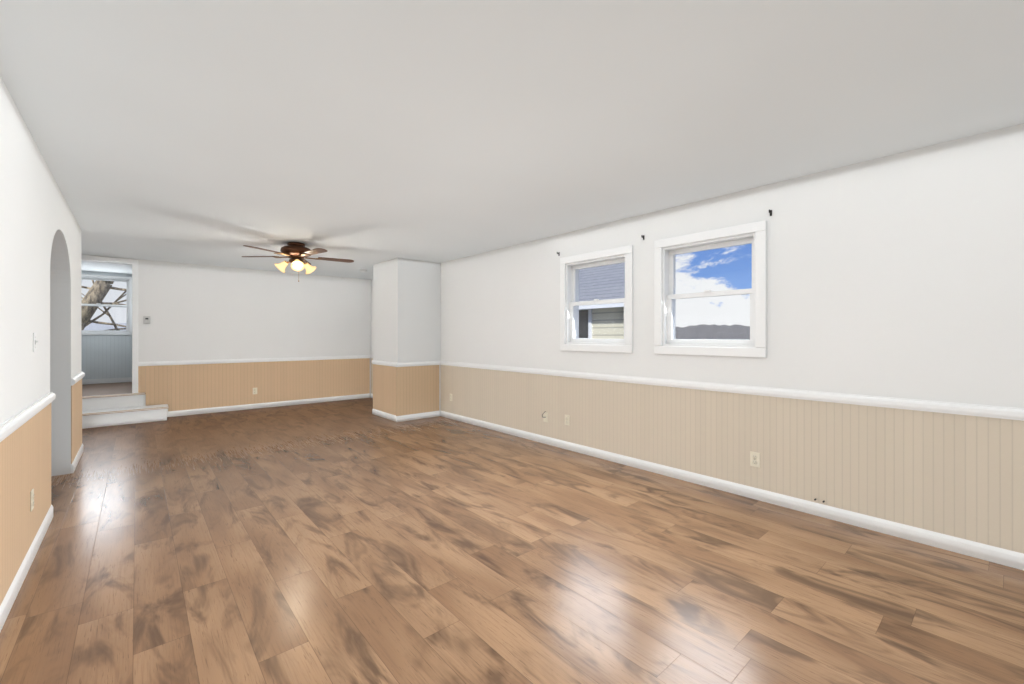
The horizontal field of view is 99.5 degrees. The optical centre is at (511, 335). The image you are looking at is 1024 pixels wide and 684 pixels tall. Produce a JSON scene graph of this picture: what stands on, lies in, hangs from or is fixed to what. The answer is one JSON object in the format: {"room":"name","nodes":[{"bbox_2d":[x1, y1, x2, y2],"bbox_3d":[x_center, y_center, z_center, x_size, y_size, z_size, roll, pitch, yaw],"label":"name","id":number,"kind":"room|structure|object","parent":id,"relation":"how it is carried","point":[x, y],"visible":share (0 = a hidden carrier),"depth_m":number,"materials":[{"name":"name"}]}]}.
{"room":"empty living room","nodes":[
{"label":"empty living room","id":0,"kind":"room"},
{"bbox_2d":[0,76,80,475],"bbox_3d":[-1.891,0.059,1.365,0.150,2.440,8.940,0,0,-41],"label":"wall","id":1,"kind":"structure","parent":0,"point":[40,263],"depth_m":2.61,"materials":[{"name":"paint"}]},
{"bbox_2d":[0,403,50,604],"bbox_3d":[-1.079,0.828,0.547,0.006,0.729,6.640,0,0,-41],"label":"wainscot","id":2,"kind":"structure","parent":1,"relation":"attached to","point":[25,459],"depth_m":2.28,"materials":[{"name":"beige wood"}]},
{"bbox_2d":[30,489,33,510],"bbox_3d":[-2.742,0.939,2.480,0.010,0.114,0.070,0,0,-41],"label":"electrical outlet","id":3,"kind":"object","parent":2,"relation":"attached to","point":[31,499],"visible":1,"depth_m":2.47,"materials":[{"name":"beige plastic"}]},
{"bbox_2d":[0,392,55,631],"bbox_3d":[-1.071,0.838,0.554,0.027,0.882,6.640,0,0,-41],"label":"trim","id":4,"kind":"structure","parent":1,"relation":"attached to","point":[11,425],"depth_m":2.25,"materials":[{"name":"white wood"}]},
{"bbox_2d":[33,333,37,351],"bbox_3d":[-2.830,0.039,2.576,0.016,0.114,0.070,0,0,-41],"label":"light switch","id":5,"kind":"object","parent":1,"relation":"attached to","point":[34,342],"visible":1,"depth_m":2.55,"materials":[{"name":"white plastic"}]},
{"bbox_2d":[71,379,81,463],"bbox_3d":[-4.425,0.828,4.410,0.006,0.729,1.020,0,0,-41],"label":"wainscot","id":6,"kind":"structure","parent":1,"relation":"attached to","point":[76,416],"depth_m":4.34,"materials":[{"name":"beige wood"}]},
{"bbox_2d":[71,372,84,472],"bbox_3d":[-4.417,0.838,4.417,0.027,0.882,1.020,0,0,-41],"label":"trim","id":7,"kind":"structure","parent":1,"relation":"attached to","point":[77,377],"depth_m":4.28,"materials":[{"name":"white wood"}]},
{"bbox_2d":[81,271,131,335],"bbox_3d":[-7.563,0.059,7.929,1.250,2.440,0.150,0,0,-41],"label":"wall","id":8,"kind":"structure","parent":0,"point":[106,273],"depth_m":7.94,"materials":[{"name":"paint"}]},
{"bbox_2d":[81,274,131,334],"bbox_3d":[-7.555,-0.556,7.923,0.934,1.090,0.170,0,0,-41],"label":"window","id":9,"kind":"structure","parent":8,"relation":"in","point":[128,305],"depth_m":8.03,"materials":[{"name":"white"}]},
{"bbox_2d":[81,336,131,383],"bbox_3d":[-7.509,0.439,7.866,0.950,0.860,0.016,0,0,-41],"label":"wainscot","id":10,"kind":"object","parent":8,"relation":"attached to","point":[106,359],"depth_m":7.94,"materials":[{"name":"white wood"}]},
{"bbox_2d":[82,382,131,396],"bbox_3d":[-6.803,1.075,7.052,0.949,0.409,2.170,0,0,-41],"label":"floor","id":11,"kind":"structure","parent":0,"point":[106,389],"depth_m":7.01,"materials":[{"name":"brown wood"}]},
{"bbox_2d":[81,254,370,416],"bbox_3d":[-5.133,0.059,7.163,5.720,2.440,0.150,0,0,-41],"label":"wall","id":12,"kind":"structure","parent":0,"point":[199,312],"depth_m":7.51,"materials":[{"name":"paint"}]},
{"bbox_2d":[81,255,137,392],"bbox_3d":[-6.087,-0.141,6.225,1.090,2.019,0.018,0,0,-41],"label":"door frame","id":13,"kind":"structure","parent":12,"relation":"attached to","point":[133,262],"depth_m":6.55,"materials":[{"name":"white wood"}]},
{"bbox_2d":[143,316,149,323],"bbox_3d":[-5.598,-0.241,6.645,0.084,0.120,0.024,0,0,-41],"label":"thermostat","id":14,"kind":"object","parent":12,"relation":"attached to","point":[146,319],"visible":1,"depth_m":6.64,"materials":[{"name":"grey plastic"}]},
{"bbox_2d":[138,361,167,405],"bbox_3d":[-5.538,0.735,6.695,0.355,0.676,0.027,0,0,-41],"label":"wainscot","id":15,"kind":"object","parent":12,"relation":"attached to","point":[153,380],"depth_m":6.70,"materials":[{"name":"beige wood"}]},
{"bbox_2d":[168,355,369,416],"bbox_3d":[-4.169,0.838,7.881,3.266,0.882,0.027,0,0,-41],"label":"trim","id":16,"kind":"structure","parent":12,"relation":"attached to","point":[245,406],"depth_m":7.66,"materials":[{"name":"white wood"}]},
{"bbox_2d":[168,358,369,410],"bbox_3d":[-4.176,0.828,7.889,3.266,0.729,0.006,0,0,-41],"label":"wainscot","id":17,"kind":"structure","parent":12,"relation":"attached to","point":[195,386],"depth_m":7.68,"materials":[{"name":"beige wood"}]},
{"bbox_2d":[373,258,440,410],"bbox_3d":[-1.706,0.059,7.009,0.740,2.440,0.880,0,0,-41],"label":"wall","id":18,"kind":"structure","parent":0,"point":[406,310],"depth_m":6.69,"materials":[{"name":"paint"}]},
{"bbox_2d":[372,360,395,421],"bbox_3d":[-1.996,0.838,6.758,0.027,0.882,0.880,0,0,-41],"label":"trim","id":19,"kind":"structure","parent":18,"relation":"attached to","point":[382,413],"depth_m":6.74,"materials":[{"name":"white wood"}]},
{"bbox_2d":[373,364,395,414],"bbox_3d":[-1.988,0.828,6.765,0.006,0.729,0.880,0,0,-41],"label":"wainscot","id":20,"kind":"object","parent":18,"relation":"attached to","point":[384,388],"depth_m":6.76,"materials":[{"name":"beige wood"}]},
{"bbox_2d":[396,365,438,415],"bbox_3d":[-1.437,0.828,6.657,0.739,0.729,0.006,0,0,-41],"label":"wainscot","id":21,"kind":"object","parent":18,"relation":"attached to","point":[417,389],"depth_m":6.64,"materials":[{"name":"beige wood"}]},
{"bbox_2d":[396,361,439,421],"bbox_3d":[-1.430,0.838,6.649,0.739,0.882,0.027,0,0,-41],"label":"trim","id":22,"kind":"structure","parent":18,"relation":"attached to","point":[417,415],"depth_m":6.63,"materials":[{"name":"white wood"}]},
{"bbox_2d":[0,398,1023,683],"bbox_3d":[-1.421,1.329,3.069,6.070,0.100,11.300,0,0,-41],"label":"floor","id":23,"kind":"structure","parent":0,"point":[342,542],"depth_m":2.31,"materials":[{"name":"laminate"}]},
{"bbox_2d":[82,393,168,428],"bbox_3d":[-6.155,1.074,5.941,2.275,0.410,0.358,0,0,-41],"label":"steps","id":24,"kind":"structure","parent":23,"relation":"on","point":[110,410],"depth_m":6.31,"materials":[{"name":"white wood"}]},
{"bbox_2d":[0,0,1023,279],"bbox_3d":[-2.164,-1.211,3.927,6.070,0.100,13.570,0,0,-41],"label":"ceiling","id":25,"kind":"structure","parent":0,"point":[364,134],"depth_m":2.21,"materials":[{"name":"paint"}]},
{"bbox_2d":[242,242,353,281],"bbox_3d":[-2.671,-0.919,5.458,1.318,0.483,1.325,0,0,-41],"label":"ceiling fan","id":26,"kind":"object","parent":25,"relation":"hanging from","point":[293,251],"visible":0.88,"depth_m":5.36,"materials":[{"name":"brown wood"}]},
{"bbox_2d":[275,259,315,273],"bbox_3d":[-2.686,-0.867,5.443,0.470,0.151,0.456,0,0,-41],"label":"shades","id":27,"kind":"object","parent":26,"relation":"attached to","point":[300,266],"visible":0.98,"depth_m":5.41,"materials":[{"name":"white glass"}]},
{"bbox_2d":[371,124,1023,407],"bbox_3d":[0.673,0.059,4.982,0.200,2.440,11.050,0,0,-41],"label":"wall","id":28,"kind":"structure","parent":0,"point":[899,275],"depth_m":2.96,"materials":[{"name":"paint"}]},
{"bbox_2d":[371,358,372,393],"bbox_3d":[-2.330,0.828,8.291,0.006,0.729,1.815,0,0,-41],"label":"wainscot","id":29,"kind":"structure","parent":28,"relation":"attached to","point":[371,376],"depth_m":8.94,"materials":[{"name":"beige wood"}]},
{"bbox_2d":[560,245,632,352],"bbox_3d":[0.940,-0.358,4.658,0.220,1.055,0.950,0,0,-41],"label":"window","id":30,"kind":"structure","parent":28,"relation":"in","point":[570,304],"depth_m":4.66,"materials":[{"name":"white"}]},
{"bbox_2d":[557,210,771,255],"bbox_3d":[1.248,-0.939,4.138,0.035,0.045,2.216,0,0,-41],"label":"brackets","id":31,"kind":"object","parent":28,"relation":"attached to","point":[642,236],"visible":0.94,"depth_m":4.13,"materials":[{"name":"grey metal"}]},
{"bbox_2d":[654,220,765,357],"bbox_3d":[1.719,-0.358,3.758,0.220,1.055,0.950,0,0,-41],"label":"window","id":32,"kind":"structure","parent":28,"relation":"in","point":[754,233],"depth_m":3.69,"materials":[{"name":"white"}]},
{"bbox_2d":[440,361,1023,569],"bbox_3d":[1.528,0.838,3.821,0.027,0.882,8.174,0,0,-41],"label":"trim","id":33,"kind":"structure","parent":28,"relation":"attached to","point":[1006,557],"depth_m":3.16,"materials":[{"name":"white wood"}]},
{"bbox_2d":[440,365,1023,553],"bbox_3d":[1.536,0.828,3.827,0.006,0.729,8.174,0,0,-41],"label":"wainscot","id":34,"kind":"structure","parent":28,"relation":"attached to","point":[958,476],"depth_m":3.16,"materials":[{"name":"beige wood"}]},
{"bbox_2d":[542,411,547,421],"bbox_3d":[0.372,0.953,5.111,0.073,0.135,0.070,0,0,-41],"label":"outlet","id":35,"kind":"object","parent":34,"relation":"attached to","point":[545,416],"visible":1,"depth_m":5.12,"materials":[{"name":"beige plastic"}]},
{"bbox_2d":[565,415,569,424],"bbox_3d":[0.618,0.949,4.875,0.010,0.114,0.070,0,0,-41],"label":"electrical outlet","id":36,"kind":"object","parent":34,"relation":"attached to","point":[567,419],"visible":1,"depth_m":4.87,"materials":[{"name":"beige plastic"}]},
{"bbox_2d":[750,451,759,467],"bbox_3d":[1.901,0.969,3.393,0.010,0.114,0.070,0,0,-41],"label":"electrical outlet","id":37,"kind":"object","parent":34,"relation":"attached to","point":[754,459],"visible":1,"depth_m":3.39,"materials":[{"name":"beige plastic"}]},
{"label":"outside","id":38,"kind":"structure","parent":0,"visible":0},
{"bbox_2d":[81,279,125,322],"bbox_3d":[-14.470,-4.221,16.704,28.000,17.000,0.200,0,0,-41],"label":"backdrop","id":39,"kind":"structure","parent":38,"point":[118,311],"depth_m":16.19,"materials":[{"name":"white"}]},
{"bbox_3d":[4.044,4.379,56.424,200.000,0.200,200.000,0,0,-41],"label":"ground","id":40,"kind":"structure","parent":38,"visible":0},
{"bbox_2d":[81,280,125,329],"bbox_3d":[-10.194,0.852,9.931,4.526,7.020,1.970,0,0,-41],"label":"tree","id":41,"kind":"object","parent":40,"relation":"on","point":[95,294],"depth_m":9.78,"materials":[{"name":"brown plant"}]},
{"bbox_2d":[84,323,125,329],"bbox_3d":[-12.113,1.969,13.983,12.000,4.620,6.000,0,0,-41],"label":"roof","id":42,"kind":"structure","parent":40,"relation":"on","point":[100,326],"depth_m":11.27,"materials":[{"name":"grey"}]},
{"bbox_2d":[579,263,624,338],"bbox_3d":[1.087,0.144,14.668,6.350,8.270,11.250,0,0,-41],"label":"house","id":43,"kind":"structure","parent":40,"relation":"on","point":[607,307],"depth_m":9.52,"materials":[{"name":"grey"}]},
{"bbox_2d":[676,324,749,339],"bbox_3d":[36.541,4.177,64.728,0.001,12.204,110.000,0,0,-41],"label":"treeline","id":44,"kind":"object","parent":40,"relation":"on","point":[715,327],"depth_m":69.46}
]}

